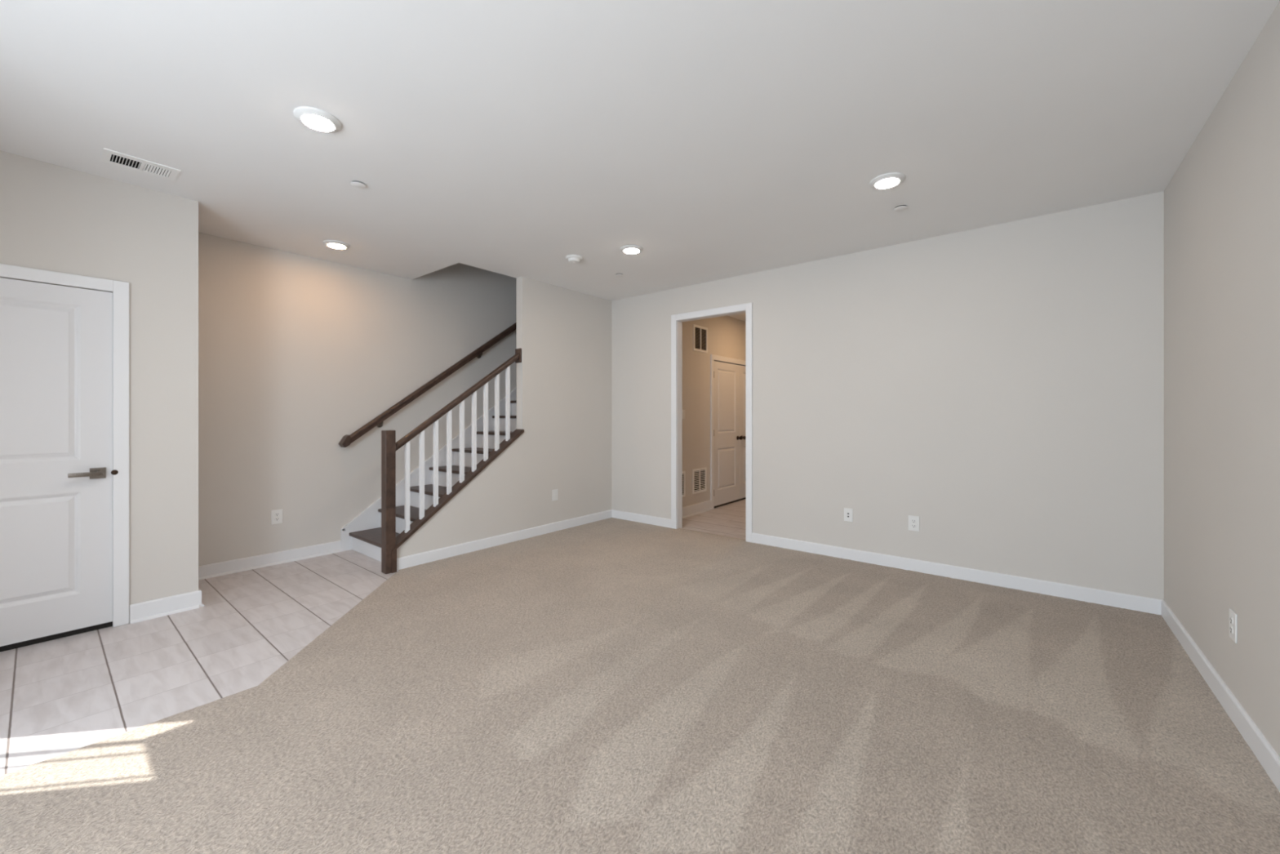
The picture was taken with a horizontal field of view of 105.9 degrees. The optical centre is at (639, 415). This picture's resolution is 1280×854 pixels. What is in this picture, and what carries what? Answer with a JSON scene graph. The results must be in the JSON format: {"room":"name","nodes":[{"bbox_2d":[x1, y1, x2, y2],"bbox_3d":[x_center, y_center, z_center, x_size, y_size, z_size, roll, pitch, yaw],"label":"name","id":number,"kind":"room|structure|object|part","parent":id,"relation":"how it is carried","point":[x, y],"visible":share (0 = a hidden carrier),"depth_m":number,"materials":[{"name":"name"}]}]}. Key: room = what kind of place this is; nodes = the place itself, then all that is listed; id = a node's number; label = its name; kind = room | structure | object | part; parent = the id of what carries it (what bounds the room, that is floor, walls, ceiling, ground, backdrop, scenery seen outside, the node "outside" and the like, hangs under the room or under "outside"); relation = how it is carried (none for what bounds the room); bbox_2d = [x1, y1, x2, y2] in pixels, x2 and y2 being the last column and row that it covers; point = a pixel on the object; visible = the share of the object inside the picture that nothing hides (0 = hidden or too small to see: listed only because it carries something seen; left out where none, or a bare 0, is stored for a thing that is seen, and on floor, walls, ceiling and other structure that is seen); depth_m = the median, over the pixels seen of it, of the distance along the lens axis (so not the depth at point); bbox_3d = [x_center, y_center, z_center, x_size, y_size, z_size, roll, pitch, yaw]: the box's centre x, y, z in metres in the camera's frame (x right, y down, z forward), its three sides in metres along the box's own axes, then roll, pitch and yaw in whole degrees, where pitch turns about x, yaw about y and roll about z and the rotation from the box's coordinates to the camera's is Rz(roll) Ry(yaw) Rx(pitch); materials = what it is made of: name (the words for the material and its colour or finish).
{"room":"empty living room","nodes":[
{"label":"empty living room","id":0,"kind":"room"},
{"bbox_2d":[0,151,198,622],"bbox_3d":[-3.800,-0.075,2.843,0.735,2.740,1.684,0,0,39],"label":"wall","id":1,"kind":"structure","parent":0,"point":[55,218],"depth_m":3.08,"materials":[{"name":"paint"}]},
{"bbox_2d":[0,277,118,652],"bbox_3d":[-3.454,0.272,2.668,0.095,2.047,0.784,0,0,39],"label":"door","id":2,"kind":"structure","parent":1,"relation":"in","point":[56,472],"depth_m":2.79,"materials":[{"name":"paint"}]},
{"bbox_3d":[-3.277,0.348,2.854,0.052,0.025,0.131,0,0,39],"label":"handle lever","id":3,"kind":"part","parent":2,"relation":"part of","materials":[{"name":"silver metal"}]},
{"bbox_3d":[-3.211,0.349,2.956,0.012,0.031,0.031,0,0,39],"label":"strike plate","id":4,"kind":"part","parent":2,"relation":"part of","materials":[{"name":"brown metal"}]},
{"bbox_2d":[0,263,128,626],"bbox_3d":[-3.464,0.235,2.662,0.016,2.120,0.900,0,0,39],"label":"trim","id":5,"kind":"structure","parent":1,"relation":"attached to","point":[120,290],"depth_m":2.97,"materials":[{"name":"paint"}]},
{"bbox_2d":[129,587,204,623],"bbox_3d":[-3.354,1.239,3.377,0.763,0.112,0.350,0,0,39],"label":"baseboard","id":6,"kind":"structure","parent":1,"relation":"attached to","point":[155,608],"depth_m":3.13,"materials":[{"name":"paint"}]},
{"bbox_2d":[198,232,516,565],"bbox_3d":[-2.346,-1.405,5.341,0.120,5.400,7.400,0,0,39],"label":"wall","id":7,"kind":"structure","parent":0,"point":[297,353],"depth_m":4.42,"materials":[{"name":"paint"}]},
{"bbox_2d":[198,540,342,580],"bbox_3d":[-3.196,1.243,4.162,0.028,0.104,1.129,0,0,39],"label":"baseboard","id":8,"kind":"structure","parent":7,"relation":"attached to","point":[217,569],"depth_m":4.15,"materials":[{"name":"paint"}]},
{"bbox_2d":[271,508,282,524],"bbox_3d":[-3.165,0.884,4.216,0.009,0.124,0.082,0,0,39],"label":"wall outlet","id":9,"kind":"object","parent":7,"relation":"attached to","point":[277,514],"visible":1,"depth_m":4.21,"materials":[{"name":"white plastic"}]},
{"bbox_2d":[338,322,516,447],"bbox_3d":[-1.693,-1.000,5.979,0.101,2.604,3.628,0,0,39],"label":"handrail","id":10,"kind":"object","parent":7,"relation":"attached to","point":[378,421],"visible":0.66,"depth_m":5.13,"materials":[{"name":"brown wood"}]},
{"bbox_2d":[0,498,746,776],"bbox_3d":[0.167,1.355,3.647,6.300,0.120,10.500,0,0,39],"label":"floor","id":11,"kind":"structure","parent":0,"point":[58,696],"depth_m":2.60,"materials":[{"name":"tile"}]},
{"bbox_2d":[340,387,516,561],"bbox_3d":[-1.577,0.148,5.479,0.906,2.294,2.952,0,0,39],"label":"staircase","id":12,"kind":"structure","parent":11,"relation":"on","point":[362,534],"depth_m":5.02,"materials":[{"name":"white wood"}]},
{"bbox_2d":[381,348,524,573],"bbox_3d":[-1.683,0.299,4.516,0.138,1.992,1.390,0,0,39],"label":"stair railing","id":13,"kind":"object","parent":12,"relation":"on","point":[390,543],"visible":1,"depth_m":4.33,"materials":[{"name":"brown wood"}]},
{"bbox_3d":[-2.077,0.709,3.994,0.083,1.172,0.082,0,0,39],"label":"newel post","id":14,"kind":"part","parent":13,"relation":"part of","materials":[{"name":"brown wood"}]},
{"bbox_3d":[-1.677,-0.166,4.544,0.060,0.958,1.324,0,0,39],"label":"rail","id":15,"kind":"part","parent":13,"relation":"part of","materials":[{"name":"brown wood"}]},
{"bbox_2d":[0,517,1279,853],"bbox_3d":[-0.578,1.290,2.011,4.781,0.012,6.795,0,0,39],"label":"carpet","id":16,"kind":"object","parent":11,"relation":"on","point":[611,685],"visible":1,"depth_m":1.96,"materials":[{"name":"beige carpet"}]},
{"bbox_2d":[396,276,611,558],"bbox_3d":[-0.688,-0.075,5.782,0.100,2.740,4.438,0,0,39],"label":"wall","id":17,"kind":"structure","parent":0,"point":[564,335],"depth_m":5.29,"materials":[{"name":"paint"}]},
{"bbox_2d":[396,509,611,571],"bbox_3d":[-1.192,1.243,5.062,0.014,0.104,2.685,0,0,39],"label":"baseboard","id":18,"kind":"structure","parent":17,"relation":"attached to","point":[423,557],"depth_m":4.74,"materials":[{"name":"paint"}]},
{"bbox_2d":[552,488,558,500],"bbox_3d":[-0.942,0.885,5.378,0.009,0.124,0.082,0,0,39],"label":"wall plate","id":19,"kind":"object","parent":17,"relation":"attached to","point":[555,492],"visible":1,"depth_m":5.38,"materials":[{"name":"white plastic"}]},
{"bbox_2d":[0,0,1279,321],"bbox_3d":[0.167,-1.595,3.647,6.300,0.300,10.500,0,0,39],"label":"ceiling","id":20,"kind":"structure","parent":0,"point":[717,140],"depth_m":2.34,"materials":[{"name":"paint"}]},
{"bbox_2d":[100,147,180,181],"bbox_3d":[-2.882,-1.494,2.796,0.201,0.108,0.305,0,0,39],"label":"ceiling vent","id":21,"kind":"object","parent":20,"relation":"in","point":[108,156],"visible":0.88,"depth_m":2.80,"materials":[{"name":"white metal"}]},
{"bbox_2d":[293,106,342,133],"bbox_3d":[-1.573,-1.434,2.363,0.197,0.022,0.197,0,0,39],"label":"recessed light","id":22,"kind":"object","parent":20,"relation":"in","point":[317,119],"visible":1,"depth_m":2.33,"materials":[{"name":"white plastic"}]},
{"bbox_2d":[322,240,350,248],"bbox_3d":[-2.560,-1.434,4.082,0.197,0.022,0.197,0,0,39],"label":"recessed light","id":23,"kind":"object","parent":20,"relation":"in","point":[331,243],"visible":1,"depth_m":4.05,"materials":[{"name":"white plastic"}]},
{"bbox_2d":[351,181,365,188],"bbox_3d":[-1.757,-1.440,3.017,0.083,0.010,0.083,0,0,39],"label":"sprinkler cover","id":24,"kind":"object","parent":20,"relation":"attached to","point":[356,184],"visible":1,"depth_m":3.01,"materials":[{"name":"paint"}]},
{"bbox_2d":[565,254,582,263],"bbox_3d":[-0.603,-1.419,4.425,0.148,0.052,0.148,0,0,39],"label":"smoke detector","id":25,"kind":"object","parent":20,"relation":"attached to","point":[573,259],"visible":1,"depth_m":4.38,"materials":[{"name":"white plastic"}]},
{"bbox_2d":[615,273,622,276],"bbox_3d":[-0.213,-1.440,4.964,0.083,0.010,0.083,0,0,39],"label":"sprinkler cover","id":26,"kind":"object","parent":20,"relation":"attached to","point":[616,274],"visible":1,"depth_m":4.94,"materials":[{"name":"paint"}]},
{"bbox_2d":[620,244,643,253],"bbox_3d":[-0.073,-1.434,4.202,0.197,0.022,0.197,0,0,39],"label":"recessed light","id":27,"kind":"object","parent":20,"relation":"in","point":[629,249],"visible":1,"depth_m":4.16,"materials":[{"name":"white plastic"}]},
{"bbox_2d":[869,172,905,189],"bbox_3d":[1.521,-1.434,2.975,0.197,0.022,0.197,0,0,39],"label":"recessed light","id":28,"kind":"object","parent":20,"relation":"in","point":[886,180],"visible":1,"depth_m":2.95,"materials":[{"name":"white plastic"}]},
{"bbox_2d":[893,204,907,211],"bbox_3d":[1.812,-1.440,3.360,0.083,0.010,0.083,0,0,39],"label":"sprinkler cover","id":29,"kind":"object","parent":20,"relation":"attached to","point":[902,207],"visible":1,"depth_m":3.35,"materials":[{"name":"paint"}]},
{"bbox_2d":[682,315,746,506],"bbox_3d":[1.325,-0.075,7.170,0.100,2.740,3.553,0,0,39],"label":"wall","id":30,"kind":"structure","parent":0,"point":[726,335],"depth_m":6.45,"materials":[{"name":"paint"}]},
{"bbox_2d":[682,409,684,418],"bbox_3d":[0.550,-0.013,6.115,0.009,0.118,0.075,0,0,39],"label":"light switch","id":31,"kind":"object","parent":30,"relation":"attached to","point":[683,411],"visible":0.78,"depth_m":6.11,"materials":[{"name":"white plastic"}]},
{"bbox_2d":[682,471,685,497],"bbox_3d":[0.463,0.868,6.005,0.010,0.322,0.350,0,0,39],"label":"air vent","id":32,"kind":"object","parent":30,"relation":"in","point":[683,472],"visible":0.21,"depth_m":6.12,"materials":[{"name":"white metal"}]},
{"bbox_2d":[682,499,711,518],"bbox_3d":[0.622,1.228,6.190,0.028,0.135,1.143,0,0,39],"label":"baseboard","id":33,"kind":"structure","parent":30,"relation":"attached to","point":[704,506],"depth_m":6.34,"materials":[{"name":"paint"}]},
{"bbox_2d":[692,466,706,493],"bbox_3d":[0.792,0.863,6.417,0.010,0.322,0.345,0,0,39],"label":"air vent","id":34,"kind":"object","parent":30,"relation":"in","point":[699,475],"visible":1,"depth_m":6.41,"materials":[{"name":"white metal"}]},
{"bbox_2d":[693,324,707,353],"bbox_3d":[0.807,-1.016,6.436,0.010,0.342,0.353,0,0,39],"label":"air vent","id":35,"kind":"object","parent":30,"relation":"in","point":[700,333],"visible":1,"depth_m":6.43,"materials":[{"name":"white metal"}]},
{"bbox_2d":[714,360,742,507],"bbox_3d":[1.269,0.269,6.999,0.101,2.052,0.796,0,0,39],"label":"door","id":36,"kind":"structure","parent":30,"relation":"in","point":[727,437],"depth_m":7.00,"materials":[{"name":"paint"}]},
{"bbox_2d":[710,354,746,509],"bbox_3d":[1.516,0.228,7.314,0.016,2.134,1.729,0,0,39],"label":"trim","id":37,"kind":"structure","parent":30,"relation":"attached to","point":[713,357],"depth_m":6.67,"materials":[{"name":"paint"}]},
{"bbox_2d":[738,365,746,500],"bbox_3d":[1.769,0.269,7.623,0.101,2.052,0.796,0,0,39],"label":"door","id":38,"kind":"structure","parent":37,"relation":"attached to","point":[742,368],"depth_m":7.40,"materials":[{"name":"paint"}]},
{"bbox_2d":[611,191,1164,599],"bbox_3d":[1.542,-0.075,4.655,4.789,2.740,0.100,0,0,39],"label":"wall","id":39,"kind":"structure","parent":0,"point":[1000,387],"depth_m":3.81,"materials":[{"name":"paint"}]},
{"bbox_2d":[671,302,752,542],"bbox_3d":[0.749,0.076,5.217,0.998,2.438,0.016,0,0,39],"label":"trim","id":40,"kind":"structure","parent":39,"relation":"attached to","point":[748,307],"depth_m":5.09,"materials":[{"name":"paint"}]},
{"bbox_2d":[844,507,853,521],"bbox_3d":[1.865,0.891,4.328,0.075,0.118,0.007,0,0,39],"label":"jack plate","id":41,"kind":"object","parent":39,"relation":"attached to","point":[848,513],"visible":1,"depth_m":4.33,"materials":[{"name":"white plastic"}]},
{"bbox_2d":[611,509,1161,614],"bbox_3d":[1.506,1.243,4.611,4.789,0.104,0.014,0,0,39],"label":"baseboard","id":42,"kind":"structure","parent":39,"relation":"attached to","point":[1135,602],"depth_m":3.80,"materials":[{"name":"paint"}]},
{"bbox_2d":[908,515,919,531],"bbox_3d":[2.268,0.895,4.004,0.082,0.124,0.009,0,0,39],"label":"wall outlet","id":43,"kind":"object","parent":39,"relation":"attached to","point":[913,521],"visible":1,"depth_m":4.00,"materials":[{"name":"white plastic"}]},
{"bbox_2d":[1164,0,1279,756],"bbox_3d":[2.427,-0.075,1.835,0.120,2.740,10.500,0,0,39],"label":"wall","id":44,"kind":"structure","parent":0,"point":[1222,201],"depth_m":2.12,"materials":[{"name":"paint"}]},
{"bbox_2d":[1160,600,1279,791],"bbox_3d":[1.264,1.243,0.491,0.014,0.104,6.747,0,0,39],"label":"baseboard","id":45,"kind":"structure","parent":44,"relation":"attached to","point":[1261,748],"depth_m":2.06,"materials":[{"name":"paint"}]},
{"bbox_2d":[1229,608,1237,643],"bbox_3d":[2.524,0.895,2.060,0.009,0.124,0.082,0,0,39],"label":"wall outlet","id":46,"kind":"object","parent":44,"relation":"attached to","point":[1233,615],"visible":1,"depth_m":2.05,"materials":[{"name":"white plastic"}]},
{"bbox_2d":[1230,626,1233,634],"bbox_3d":[2.523,0.915,2.061,0.004,0.033,0.033,0,0,39],"label":"receptacle","id":47,"kind":"object","parent":46,"relation":"attached to","point":[1231,627],"depth_m":2.06,"materials":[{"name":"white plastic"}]},
{"bbox_2d":[1230,616,1233,624],"bbox_3d":[2.523,0.875,2.061,0.004,0.033,0.033,0,0,39],"label":"receptacle","id":48,"kind":"object","parent":46,"relation":"attached to","point":[1231,617],"depth_m":2.06,"materials":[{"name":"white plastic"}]}
]}

